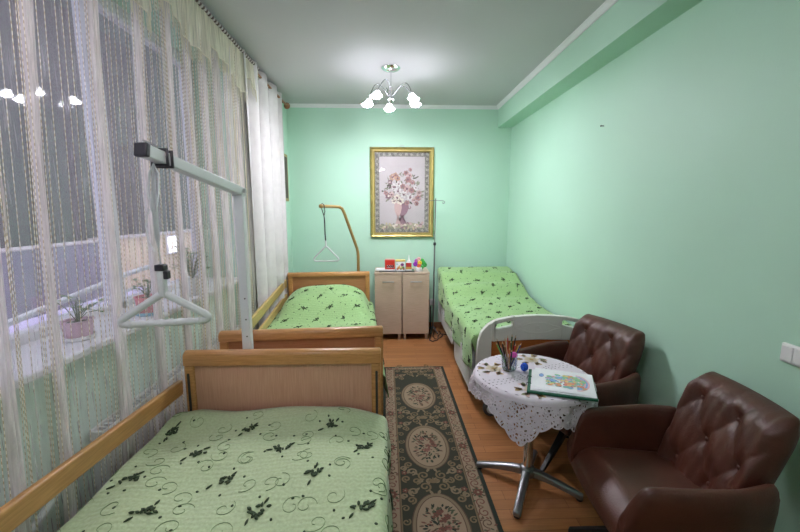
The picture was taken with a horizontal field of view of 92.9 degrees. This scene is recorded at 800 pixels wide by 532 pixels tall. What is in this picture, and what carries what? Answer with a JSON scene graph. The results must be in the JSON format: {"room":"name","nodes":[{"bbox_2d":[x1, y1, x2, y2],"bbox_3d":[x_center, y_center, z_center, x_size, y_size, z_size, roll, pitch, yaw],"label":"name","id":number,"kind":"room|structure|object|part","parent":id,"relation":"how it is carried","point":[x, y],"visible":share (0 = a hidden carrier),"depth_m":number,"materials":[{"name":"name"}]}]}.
{"room":"hospital room","nodes":[
{"label":"hospital room","id":0,"kind":"room"},
{"bbox_2d":[0,0,190,247],"bbox_3d":[-8.250,-2.733,6.380,1.000,7.400,20.000,0,8,-2],"label":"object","id":1,"kind":"structure","parent":0,"point":[5,22],"depth_m":9.01,"materials":[{"name":"grey glass"}]},
{"bbox_2d":[0,288,228,531],"bbox_3d":[-1.426,0.791,1.704,0.265,0.950,2.850,0,8,-2],"label":"wall","id":2,"kind":"structure","parent":0,"point":[39,386],"depth_m":1.54,"materials":[{"name":"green paint"}]},
{"bbox_2d":[30,325,237,531],"bbox_3d":[-1.257,0.892,1.862,0.068,0.505,2.482,0,8,-2],"label":"radiator","id":3,"kind":"object","parent":2,"relation":"attached to","point":[41,516],"visible":0.23,"depth_m":1.75,"materials":[{"name":"white enamelled steel"}]},
{"bbox_3d":[-1.276,0.825,2.346,0.066,0.500,1.500,0,8,-2],"label":"panel","id":4,"kind":"part","parent":3,"relation":"part of","materials":[{"name":"white metal"}]},
{"bbox_2d":[89,326,237,431],"bbox_3d":[-1.275,0.585,2.312,0.068,0.025,1.500,0,8,-2],"label":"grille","id":5,"kind":"object","parent":3,"relation":"attached to","point":[177,372],"depth_m":1.87,"materials":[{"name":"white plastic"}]},
{"bbox_2d":[112,0,292,324],"bbox_3d":[-1.396,-0.097,1.502,0.320,2.765,6.500,0,8,-2],"label":"wall","id":6,"kind":"structure","parent":0,"point":[156,14],"depth_m":2.94,"materials":[{"name":"green paint"}]},
{"bbox_2d":[9,0,237,389],"bbox_3d":[-1.383,-0.496,1.521,0.350,1.650,2.850,0,8,-2],"label":"window","id":7,"kind":"structure","parent":6,"relation":"in","point":[34,333],"depth_m":1.90,"materials":[{"name":"white plastic"}]},
{"bbox_2d":[43,294,104,342],"bbox_3d":[-1.311,0.208,1.547,0.178,0.188,0.192,0,8,-2],"label":"potted plant","id":8,"kind":"object","parent":7,"relation":"on","point":[76,322],"visible":0.85,"depth_m":1.54,"materials":[{"name":"pink plastic"},{"name":"green leaves"},{"name":"soil"}]},
{"bbox_3d":[-1.326,0.256,1.565,0.117,0.072,0.117,0,8,-2],"label":"pot","id":9,"kind":"part","parent":8,"relation":"part of","materials":[{"name":"pink ceramic"}]},
{"bbox_3d":[-1.358,0.306,1.637,0.300,0.030,2.850,0,8,-2],"label":"sill","id":10,"kind":"part","parent":7,"relation":"part of","materials":[{"name":"white"}]},
{"bbox_2d":[132,278,152,316],"bbox_3d":[-1.282,0.151,1.938,0.125,0.190,0.143,6,10,38],"label":"potted plant","id":11,"kind":"object","parent":7,"relation":"on","point":[148,294],"visible":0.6,"depth_m":1.90,"materials":[{"name":"pink plant"}]},
{"bbox_3d":[-1.285,0.195,1.942,0.123,0.087,0.123,0,8,-2],"label":"pot","id":12,"kind":"part","parent":11,"relation":"part of","materials":[{"name":"pink"}]},
{"bbox_2d":[171,245,209,295],"bbox_3d":[-1.315,0.024,2.387,0.247,0.315,0.212,-6,10,-36],"label":"potted plant","id":13,"kind":"object","parent":7,"relation":"on","point":[191,270],"visible":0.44,"depth_m":2.37,"materials":[{"name":"green plant"}]},
{"bbox_3d":[-1.312,0.121,2.405,0.119,0.102,0.119,0,8,-2],"label":"pot","id":14,"kind":"part","parent":13,"relation":"part of","materials":[{"name":"white ceramic"}]},
{"bbox_2d":[258,73,289,108],"bbox_3d":[-1.205,-1.474,1.933,0.096,0.072,4.930,0,8,-2],"label":"curtain rod","id":15,"kind":"object","parent":6,"relation":"attached to","point":[286,105],"visible":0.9,"depth_m":4.12,"materials":[{"name":"brown wood"}]},
{"bbox_2d":[0,0,258,531],"bbox_3d":[-1.181,-0.082,1.647,0.057,2.625,3.118,0,8,-2],"label":"curtain","id":16,"kind":"object","parent":15,"relation":"hanging from","point":[16,477],"visible":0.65,"depth_m":1.60,"materials":[{"name":"white fabric"}]},
{"bbox_2d":[125,0,259,101],"bbox_3d":[-1.158,-1.261,1.606,0.050,0.414,3.431,0,8,-2],"label":"valance","id":17,"kind":"object","parent":15,"relation":"hanging from","point":[193,15],"visible":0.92,"depth_m":2.31,"materials":[{"name":"beige fabric"}]},
{"bbox_3d":[-1.158,-1.451,1.579,0.027,0.031,3.431,0,8,-2],"label":"twisted cord","id":18,"kind":"part","parent":17,"relation":"part of","materials":[{"name":"black fabric"}]},
{"bbox_2d":[243,48,288,328],"bbox_3d":[-1.258,-0.399,3.643,0.095,2.715,1.114,0,8,-2],"label":"curtain","id":19,"kind":"object","parent":15,"relation":"hanging from","point":[264,116],"visible":0.71,"depth_m":3.54,"materials":[{"name":"white fabric"}]},
{"bbox_2d":[284,154,288,200],"bbox_3d":[-1.332,-1.023,4.384,0.024,0.540,0.260,0,8,-2],"label":"framed picture","id":20,"kind":"object","parent":6,"relation":"attached to","point":[285,155],"visible":0.51,"depth_m":4.43,"materials":[{"name":"gold metal"}]},
{"bbox_2d":[287,108,511,321],"bbox_3d":[-0.146,-0.576,4.840,3.024,2.765,0.150,0,8,-2],"label":"wall","id":21,"kind":"structure","parent":0,"point":[329,148],"depth_m":4.71,"materials":[{"name":"green paint"}]},
{"bbox_2d":[289,103,497,109],"bbox_3d":[-0.078,-1.913,4.558,2.552,0.037,0.034,0,8,-2],"label":"trim","id":22,"kind":"structure","parent":21,"relation":"attached to","point":[292,105],"depth_m":4.56,"materials":[{"name":"white paint"}]},
{"bbox_2d":[370,145,433,236],"bbox_3d":[0.026,-0.918,4.697,0.785,1.124,0.042,0,8,-2],"label":"framed picture","id":23,"kind":"object","parent":21,"relation":"attached to","point":[401,178],"visible":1,"depth_m":4.70,"materials":[{"name":"gold metal"}]},
{"bbox_2d":[379,157,424,230],"bbox_3d":[0.021,-0.886,4.706,0.567,0.905,0.014,0,8,-2],"label":"print","id":24,"kind":"object","parent":23,"relation":"attached to","point":[401,179],"depth_m":4.70,"materials":[{"name":"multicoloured paper"}]},
{"bbox_2d":[429,299,434,304],"bbox_3d":[0.415,0.466,4.924,0.076,0.080,0.018,0,8,-2],"label":"wall socket","id":25,"kind":"object","parent":21,"relation":"attached to","point":[430,300],"visible":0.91,"depth_m":4.92,"materials":[{"name":"white plastic"}]},
{"bbox_2d":[429,322,442,326],"bbox_3d":[0.007,0.769,4.955,2.724,0.070,0.015,0,8,-2],"label":"baseboard","id":26,"kind":"structure","parent":21,"relation":"attached to","point":[436,324],"depth_m":4.96,"materials":[{"name":"brown"}]},
{"bbox_2d":[497,0,617,108],"bbox_3d":[1.298,-1.461,1.405,0.034,0.037,6.500,0,8,-2],"label":"trim","id":27,"kind":"structure","parent":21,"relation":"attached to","point":[607,4],"depth_m":2.87,"materials":[{"name":"white paint"}]},
{"bbox_2d":[199,0,605,105],"bbox_3d":[-0.085,-1.535,1.369,3.444,0.120,6.750,0,8,-2],"label":"ceiling","id":28,"kind":"structure","parent":0,"point":[448,52],"depth_m":2.87,"materials":[{"name":"grey paint"}]},
{"bbox_2d":[362,64,420,111],"bbox_3d":[-0.066,-1.608,3.421,0.511,0.317,0.503,-3,9,-20],"label":"chandelier","id":29,"kind":"object","parent":28,"relation":"hanging from","point":[389,68],"visible":1,"depth_m":3.38,"materials":[{"name":"white glass"}]},
{"bbox_3d":[-0.300,-1.490,3.479,0.107,0.068,0.092,0,8,-2],"label":"lamp shade","id":30,"kind":"part","parent":29,"relation":"part of","materials":[{"name":"white glass"}]},
{"bbox_3d":[-0.202,-1.453,3.216,0.107,0.068,0.092,0,8,-2],"label":"lamp shade","id":31,"kind":"part","parent":29,"relation":"part of","materials":[{"name":"white glass"}]},
{"bbox_3d":[-0.101,-1.513,3.636,0.107,0.068,0.092,0,8,-2],"label":"lamp shade","id":32,"kind":"part","parent":29,"relation":"part of","materials":[{"name":"white glass"}]},
{"bbox_3d":[-0.081,-1.744,3.371,0.170,0.034,0.170,0,8,-2],"label":"ceiling plate","id":33,"kind":"part","parent":29,"relation":"part of","materials":[{"name":"silver metal"}]},
{"bbox_3d":[-0.081,-1.652,3.384,0.013,0.160,0.014,0,8,-2],"label":"stem","id":34,"kind":"part","parent":29,"relation":"part of","materials":[{"name":"silver metal"}]},
{"bbox_3d":[0.119,-1.464,3.295,0.107,0.068,0.092,0,8,-2],"label":"lamp shade","id":35,"kind":"part","parent":29,"relation":"part of","materials":[{"name":"white glass"}]},
{"bbox_3d":[0.142,-1.488,3.464,0.107,0.068,0.092,0,8,-2],"label":"lamp shade","id":36,"kind":"part","parent":29,"relation":"part of","materials":[{"name":"white glass"}]},
{"bbox_2d":[383,327,603,531],"bbox_3d":[-0.085,1.311,1.777,3.444,0.100,6.750,0,8,-2],"label":"floor","id":37,"kind":"structure","parent":0,"point":[546,508],"depth_m":2.36,"materials":[{"name":"laminate"}]},
{"bbox_2d":[0,347,380,531],"bbox_3d":[-0.562,0.966,0.962,1.026,0.810,2.112,0,8,-2],"label":"bed","id":38,"kind":"object","parent":37,"relation":"on","point":[218,379],"visible":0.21,"depth_m":1.91,"materials":[{"name":"brown wood"}]},
{"bbox_3d":[-1.062,0.698,0.905,0.026,0.181,2.013,0,8,-2],"label":"rail","id":39,"kind":"part","parent":38,"relation":"part of","materials":[{"name":"brown wood"}]},
{"bbox_2d":[117,139,253,348],"bbox_3d":[-0.840,0.365,1.684,0.323,1.678,0.676,1,8,5],"label":"bed trapeze hoist","id":40,"kind":"object","parent":38,"relation":"attached to","point":[143,149],"depth_m":1.40,"materials":[{"name":"white metal"}]},
{"bbox_3d":[-0.861,-0.098,1.371,0.310,0.639,0.093,-2,8,-13],"label":"trapeze handle","id":41,"kind":"part","parent":40,"relation":"part of","materials":[{"name":"white plastic"}]},
{"bbox_3d":[-0.837,0.032,1.364,0.016,0.030,0.024,0,8,-2],"label":"cam lever","id":42,"kind":"part","parent":40,"relation":"part of","materials":[{"name":"black plastic"}]},
{"bbox_3d":[-0.826,-0.378,1.593,0.042,0.148,0.642,1,8,6],"label":"arm","id":43,"kind":"part","parent":40,"relation":"part of","materials":[{"name":"white metal"}]},
{"bbox_3d":[-1.052,0.729,1.946,0.050,0.484,0.055,0,8,-2],"label":"post","id":44,"kind":"part","parent":38,"relation":"part of","materials":[{"name":"brown wood"}]},
{"bbox_2d":[56,406,393,531],"bbox_3d":[-0.553,0.981,0.948,1.095,0.305,2.001,0,8,-2],"label":"bedspread","id":45,"kind":"object","parent":38,"relation":"on","point":[288,468],"visible":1,"depth_m":1.43,"materials":[{"name":"green fabric"}]},
{"bbox_3d":[-0.588,0.455,1.924,0.980,0.070,0.062,0,8,-2],"label":"rail","id":46,"kind":"part","parent":38,"relation":"part of","materials":[{"name":"brown wood"}]},
{"bbox_3d":[-0.588,0.715,1.961,0.910,0.468,0.030,0,8,-2],"label":"headboard","id":47,"kind":"part","parent":38,"relation":"part of","materials":[{"name":"brown wood"}]},
{"bbox_3d":[-0.123,0.724,1.980,0.050,0.484,0.055,0,8,-2],"label":"post","id":48,"kind":"part","parent":38,"relation":"part of","materials":[{"name":"brown wood"}]},
{"bbox_2d":[218,271,382,415],"bbox_3d":[-0.688,0.622,3.290,0.951,0.830,2.132,-1,8,-6],"label":"bed","id":49,"kind":"object","parent":37,"relation":"on","point":[351,336],"visible":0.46,"depth_m":2.24,"materials":[{"name":"brown wood"}]},
{"bbox_3d":[-1.003,0.676,2.211,0.050,0.513,0.055,-1,8,-6],"label":"post","id":50,"kind":"part","parent":49,"relation":"part of","materials":[{"name":"brown wood"}]},
{"bbox_3d":[-1.151,0.358,3.216,0.024,0.146,2.002,-1,8,-6],"label":"rail","id":51,"kind":"part","parent":49,"relation":"part of","materials":[{"name":"yellow wood"}]},
{"bbox_3d":[-1.151,0.510,3.238,0.024,0.130,2.002,-1,8,-6],"label":"rail","id":52,"kind":"part","parent":49,"relation":"part of","materials":[{"name":"yellow wood"}]},
{"bbox_3d":[-1.215,0.376,4.248,0.050,0.529,0.055,-1,8,-6],"label":"post","id":53,"kind":"part","parent":49,"relation":"part of","materials":[{"name":"brown wood"}]},
{"bbox_3d":[-0.565,0.391,2.219,0.930,0.055,0.062,-1,8,-6],"label":"rail","id":54,"kind":"part","parent":49,"relation":"part of","materials":[{"name":"brown wood"}]},
{"bbox_3d":[-0.565,0.658,2.257,0.860,0.497,0.030,-1,8,-6],"label":"footboard","id":55,"kind":"part","parent":49,"relation":"part of","materials":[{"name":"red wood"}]},
{"bbox_2d":[267,284,388,397],"bbox_3d":[-0.679,0.530,3.286,1.017,0.462,1.968,-1,8,-6],"label":"bedspread","id":56,"kind":"object","parent":49,"relation":"on","point":[336,305],"visible":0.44,"depth_m":3.60,"materials":[{"name":"green fabric"}]},
{"bbox_3d":[-0.792,0.358,4.293,0.830,0.513,0.030,-1,8,-6],"label":"headboard","id":57,"kind":"part","parent":49,"relation":"part of","materials":[{"name":"red wood"}]},
{"bbox_3d":[-0.792,0.087,4.254,0.900,0.045,0.062,-1,8,-6],"label":"rail","id":58,"kind":"part","parent":49,"relation":"part of","materials":[{"name":"brown wood"}]},
{"bbox_2d":[313,202,359,270],"bbox_3d":[-0.607,0.083,4.021,0.250,1.494,0.738,3,9,23],"label":"pole","id":59,"kind":"object","parent":49,"relation":"attached to","point":[320,205],"depth_m":3.96,"materials":[{"name":"brown"}]},
{"bbox_3d":[-0.723,-0.322,3.689,0.257,0.570,0.043,0,8,-2],"label":"trapeze handle","id":60,"kind":"part","parent":59,"relation":"part of","materials":[{"name":"white plastic"}]},
{"bbox_3d":[-0.370,0.363,4.340,0.050,0.529,0.055,-1,8,-6],"label":"post","id":61,"kind":"part","parent":49,"relation":"part of","materials":[{"name":"brown wood"}]},
{"bbox_3d":[-0.128,0.663,2.307,0.050,0.513,0.055,-1,8,-6],"label":"post","id":62,"kind":"part","parent":49,"relation":"part of","materials":[{"name":"brown wood"}]},
{"bbox_2d":[374,267,401,338],"bbox_3d":[-0.143,0.447,4.613,0.317,0.806,0.450,0,8,-2],"label":"base cabinet","id":63,"kind":"object","parent":37,"relation":"on","point":[388,285],"visible":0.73,"depth_m":4.41,"materials":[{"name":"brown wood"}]},
{"bbox_2d":[379,269,414,271],"bbox_3d":[-0.039,0.053,4.479,0.415,0.012,0.190,0,8,-2],"label":"tray","id":64,"kind":"object","parent":63,"relation":"on","point":[412,270],"visible":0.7,"depth_m":4.39,"materials":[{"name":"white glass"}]},
{"bbox_2d":[385,259,394,270],"bbox_3d":[-0.118,-0.017,4.439,0.120,0.135,0.067,0,8,-2],"label":"box","id":65,"kind":"object","parent":64,"relation":"on","point":[389,263],"visible":0.99,"depth_m":4.41,"materials":[{"name":"red cardboard"}]},
{"bbox_2d":[395,259,404,270],"bbox_3d":[0.004,-0.012,4.446,0.116,0.125,0.074,0,8,-2],"label":"box","id":66,"kind":"object","parent":64,"relation":"on","point":[400,263],"visible":1,"depth_m":4.41,"materials":[{"name":"white cardboard"}]},
{"bbox_2d":[406,262,411,269],"bbox_3d":[0.101,0.002,4.452,0.068,0.096,0.048,0,8,-2],"label":"carton","id":67,"kind":"object","parent":64,"relation":"on","point":[408,264],"visible":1,"depth_m":4.43,"materials":[{"name":"red cardboard"}]},
{"bbox_2d":[402,267,429,338],"bbox_3d":[0.178,0.445,4.624,0.317,0.806,0.450,0,8,-2],"label":"base cabinet","id":68,"kind":"object","parent":37,"relation":"on","point":[415,285],"visible":0.89,"depth_m":4.43,"materials":[{"name":"brown wood"}]},
{"bbox_2d":[413,257,426,271],"bbox_3d":[0.235,-0.021,4.446,0.134,0.168,0.100,5,10,33],"label":"posy","id":69,"kind":"object","parent":68,"relation":"on","point":[419,262],"visible":1,"depth_m":4.43,"materials":[{"name":"multicoloured plant"}]},
{"bbox_3d":[0.224,0.036,4.461,0.100,0.050,0.098,0,8,-2],"label":"pot","id":70,"kind":"part","parent":69,"relation":"part of","materials":[{"name":"white ceramic"}]},
{"bbox_2d":[427,198,444,333],"bbox_3d":[0.428,0.008,4.667,0.222,1.651,0.235,0,8,-2],"label":"stand","id":71,"kind":"object","parent":37,"relation":"on","point":[435,200],"visible":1,"depth_m":4.67,"materials":[{"name":"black metal"}]},
{"bbox_2d":[429,306,446,341],"bbox_3d":[0.477,0.696,4.636,0.292,0.297,0.512,0,8,-2],"label":"power cable","id":72,"kind":"object","parent":37,"relation":"on","point":[430,306],"visible":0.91,"depth_m":4.67,"materials":[{"name":"black plastic"}]},
{"bbox_2d":[383,364,503,531],"bbox_3d":[0.187,1.206,2.114,0.578,0.011,3.290,0,8,-2],"label":"rug","id":73,"kind":"object","parent":37,"relation":"on","point":[436,484],"visible":0.98,"depth_m":2.30,"materials":[{"name":"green carpet"}]},
{"bbox_2d":[438,301,578,415],"bbox_3d":[0.953,0.567,3.795,0.901,0.800,2.105,0,8,-2],"label":"hospital bed","id":74,"kind":"object","parent":37,"relation":"on","point":[528,329],"visible":0.31,"depth_m":2.77,"materials":[{"name":"white plastic"}]},
{"bbox_3d":[0.926,0.383,4.810,0.880,0.636,0.042,0,8,-2],"label":"headboard","id":75,"kind":"part","parent":74,"relation":"part of","materials":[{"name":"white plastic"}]},
{"bbox_3d":[0.511,0.599,4.067,0.028,0.260,0.780,0,8,-2],"label":"panel","id":76,"kind":"part","parent":74,"relation":"part of","materials":[{"name":"white plastic"}]},
{"bbox_3d":[0.541,0.757,3.242,0.028,0.340,0.740,0,8,-2],"label":"panel","id":77,"kind":"part","parent":74,"relation":"part of","materials":[{"name":"white plastic"}]},
{"bbox_2d":[437,266,572,376],"bbox_3d":[0.926,0.411,3.761,0.919,0.581,1.905,0,8,-2],"label":"bedspread","id":78,"kind":"object","parent":74,"relation":"on","point":[470,298],"visible":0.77,"depth_m":3.85,"materials":[{"name":"green fabric"}]},
{"bbox_3d":[1.000,0.670,2.812,0.880,0.636,0.042,0,8,-2],"label":"footboard","id":79,"kind":"part","parent":74,"relation":"part of","materials":[{"name":"white plastic"}]},
{"bbox_3d":[1.000,0.668,2.812,0.690,0.300,0.016,0,8,-2],"label":"wood panel","id":80,"kind":"part","parent":74,"relation":"part of","materials":[{"name":"red wood"}]},
{"bbox_2d":[476,405,582,518],"bbox_3d":[0.705,0.894,2.075,0.596,0.640,0.596,0,8,-2],"label":"round table","id":81,"kind":"object","parent":37,"relation":"on","point":[526,469],"visible":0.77,"depth_m":2.06,"materials":[{"name":"silver metal"}]},
{"bbox_3d":[0.571,1.146,2.183,0.265,0.088,0.044,4,9,28],"label":"leg","id":82,"kind":"part","parent":81,"relation":"part of","materials":[{"name":"silver metal"}]},
{"bbox_3d":[0.634,1.175,1.979,0.044,0.088,0.265,4,9,28],"label":"leg","id":83,"kind":"part","parent":81,"relation":"part of","materials":[{"name":"silver metal"}]},
{"bbox_2d":[468,354,598,446],"bbox_3d":[0.708,0.692,2.040,0.648,0.241,0.642,0,8,-2],"label":"tablecloth","id":84,"kind":"object","parent":81,"relation":"on","point":[509,385],"visible":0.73,"depth_m":1.82,"materials":[{"name":"white fabric"}]},
{"bbox_2d":[520,363,527,370],"bbox_3d":[0.671,0.545,2.051,0.042,0.046,0.039,0,8,-2],"label":"ball","id":85,"kind":"object","parent":84,"relation":"on","point":[524,366],"visible":1,"depth_m":2.04,"materials":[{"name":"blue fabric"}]},
{"bbox_2d":[526,369,597,401],"bbox_3d":[0.800,0.581,1.889,0.333,0.019,0.283,2,9,17],"label":"folder","id":86,"kind":"object","parent":84,"relation":"on","point":[530,375],"visible":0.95,"depth_m":1.78,"materials":[{"name":"green"}]},
{"bbox_2d":[531,368,595,396],"bbox_3d":[0.809,0.572,1.892,0.299,0.006,0.256,3,9,17],"label":"drawing","id":87,"kind":"object","parent":86,"relation":"on","point":[543,379],"visible":1,"depth_m":1.88,"materials":[{"name":"white paper"}]},
{"bbox_3d":[0.596,0.521,2.073,0.089,0.084,0.089,0,8,-2],"label":"tumbler","id":88,"kind":"object","parent":84,"relation":"on","visible":0},
{"bbox_2d":[502,342,507,367],"bbox_3d":[0.569,0.481,2.061,0.042,0.156,0.007,-2,8,-14],"label":"pencil","id":89,"kind":"object","parent":88,"relation":"in","point":[502,342],"visible":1,"depth_m":2.06,"materials":[{"name":"black"}]},
{"bbox_2d":[505,339,509,368],"bbox_3d":[0.579,0.470,2.047,0.039,0.181,0.007,-2,8,-12],"label":"pencil","id":90,"kind":"object","parent":88,"relation":"in","point":[505,339],"visible":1,"depth_m":2.04,"materials":[{"name":"brown wood"}]},
{"bbox_2d":[510,352,516,357],"bbox_3d":[0.609,0.476,2.037,0.040,0.032,0.031,0,8,-2],"label":"pencil sharpener","id":91,"kind":"object","parent":88,"relation":"in","point":[514,354],"visible":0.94,"depth_m":2.02,"materials":[{"name":"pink plastic"}]},
{"bbox_3d":[0.777,1.137,2.246,0.044,0.088,0.265,4,9,28],"label":"leg","id":92,"kind":"part","parent":81,"relation":"part of","materials":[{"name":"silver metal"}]},
{"bbox_3d":[0.840,1.166,2.042,0.265,0.088,0.044,4,9,28],"label":"leg","id":93,"kind":"part","parent":81,"relation":"part of","materials":[{"name":"silver metal"}]},
{"bbox_2d":[514,314,644,471],"bbox_3d":[1.072,0.762,2.356,0.634,0.807,0.674,-2,9,-17],"label":"armchair","id":94,"kind":"object","parent":37,"relation":"on","point":[607,350],"visible":0.62,"depth_m":2.29,"materials":[{"name":"brown leather"}]},
{"bbox_3d":[0.938,0.675,2.595,0.505,0.307,0.118,-2,9,-17],"label":"armrest","id":95,"kind":"part","parent":94,"relation":"part of","materials":[{"name":"brown leather"}]},
{"bbox_3d":[0.930,1.083,2.280,0.248,0.198,0.265,1,8,5],"label":"leg","id":96,"kind":"part","parent":94,"relation":"part of","materials":[{"name":"black metal"}]},
{"bbox_3d":[1.021,0.819,2.348,0.482,0.152,0.528,-2,9,-17],"label":"seat","id":97,"kind":"part","parent":94,"relation":"part of","materials":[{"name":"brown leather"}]},
{"bbox_3d":[1.101,0.750,2.070,0.505,0.307,0.118,-2,9,-17],"label":"armrest","id":98,"kind":"part","parent":94,"relation":"part of","materials":[{"name":"brown leather"}]},
{"bbox_3d":[1.249,0.590,2.386,0.263,0.475,0.488,-2,9,-17],"label":"backrest","id":99,"kind":"part","parent":94,"relation":"part of","materials":[{"name":"brown leather"}]},
{"bbox_2d":[567,371,799,531],"bbox_3d":[1.081,0.880,1.536,0.614,0.809,0.610,1,8,4],"label":"armchair","id":100,"kind":"object","parent":37,"relation":"on","point":[713,461],"visible":1,"depth_m":1.47,"materials":[{"name":"brown leather"}]},
{"bbox_3d":[0.918,1.168,1.685,0.310,0.198,0.036,6,10,36],"label":"leg","id":101,"kind":"part","parent":100,"relation":"part of","materials":[{"name":"black paint"}]},
{"bbox_3d":[1.033,0.791,1.782,0.505,0.307,0.107,1,8,4],"label":"armrest","id":102,"kind":"part","parent":100,"relation":"part of","materials":[{"name":"brown leather"}]},
{"bbox_3d":[1.017,0.934,1.548,0.482,0.152,0.480,1,8,4],"label":"seat","id":103,"kind":"part","parent":100,"relation":"part of","materials":[{"name":"brown leather"}]},
{"bbox_3d":[0.998,0.863,1.284,0.505,0.307,0.107,1,8,4],"label":"armrest","id":104,"kind":"part","parent":100,"relation":"part of","materials":[{"name":"brown leather"}]},
{"bbox_3d":[1.255,0.717,1.501,0.263,0.475,0.444,1,8,4],"label":"backrest","id":105,"kind":"part","parent":100,"relation":"part of","materials":[{"name":"brown leather"}]},
{"bbox_2d":[506,0,799,531],"bbox_3d":[1.560,-0.116,1.633,0.150,2.765,6.750,0,8,-2],"label":"wall","id":106,"kind":"structure","parent":0,"point":[674,220],"depth_m":1.96,"materials":[{"name":"green paint"}]},
{"bbox_2d":[498,0,702,127],"bbox_3d":[1.401,-1.356,1.424,0.172,0.250,6.500,0,8,-2],"label":"beam","id":107,"kind":"structure","parent":106,"relation":"attached to","point":[627,23],"depth_m":2.54,"materials":[{"name":"green paint"}]},
{"bbox_2d":[780,342,799,366],"bbox_3d":[1.489,0.342,1.407,0.020,0.074,0.148,0,8,-2],"label":"light switch","id":108,"kind":"object","parent":106,"relation":"attached to","point":[790,353],"visible":1,"depth_m":1.44,"materials":[{"name":"white plastic"}]},
{"label":"outside","id":109,"kind":"structure","parent":0,"visible":0},
{"bbox_3d":[-5.515,1.106,6.021,7.400,0.100,20.000,0,8,-2],"label":"ground","id":110,"kind":"structure","parent":109,"visible":0},
{"bbox_2d":[8,287,146,333],"bbox_3d":[-2.543,1.089,1.983,0.550,1.080,4.600,0,8,-2],"label":"ramp","id":111,"kind":"object","parent":110,"relation":"on","point":[22,325],"depth_m":2.92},
{"bbox_2d":[7,262,169,329],"bbox_3d":[-2.389,0.329,2.461,0.044,0.332,3.153,0,8,-2],"label":"handrail","id":112,"kind":"object","parent":111,"relation":"on","point":[22,317],"visible":0.28,"depth_m":2.77,"materials":[{"name":"white plastic"}]},
{"bbox_3d":[-2.379,0.447,2.201,0.030,0.160,2.602,0,8,-2],"label":"rail","id":113,"kind":"part","parent":112,"relation":"part of","materials":[{"name":"white plastic"}]},
{"bbox_2d":[1,229,193,318],"bbox_3d":[-5.066,0.337,5.927,0.400,1.450,16.000,0,8,-2],"label":"wall","id":114,"kind":"structure","parent":110,"relation":"on","point":[26,251],"depth_m":5.68,"materials":[{"name":"grey stone"}]},
{"bbox_2d":[165,235,177,254],"bbox_3d":[-4.980,-0.472,8.291,0.030,0.400,0.400,0,8,-2],"label":"lit window","id":115,"kind":"structure","parent":114,"relation":"in","point":[168,237],"depth_m":8.23,"materials":[{"name":"white glass"}]},
{"bbox_3d":[-4.985,-0.472,8.291,0.020,0.340,0.340,0,8,-2],"label":"lit pane","id":116,"kind":"part","parent":115,"relation":"part of","materials":[{"name":"white glass"}]}
]}

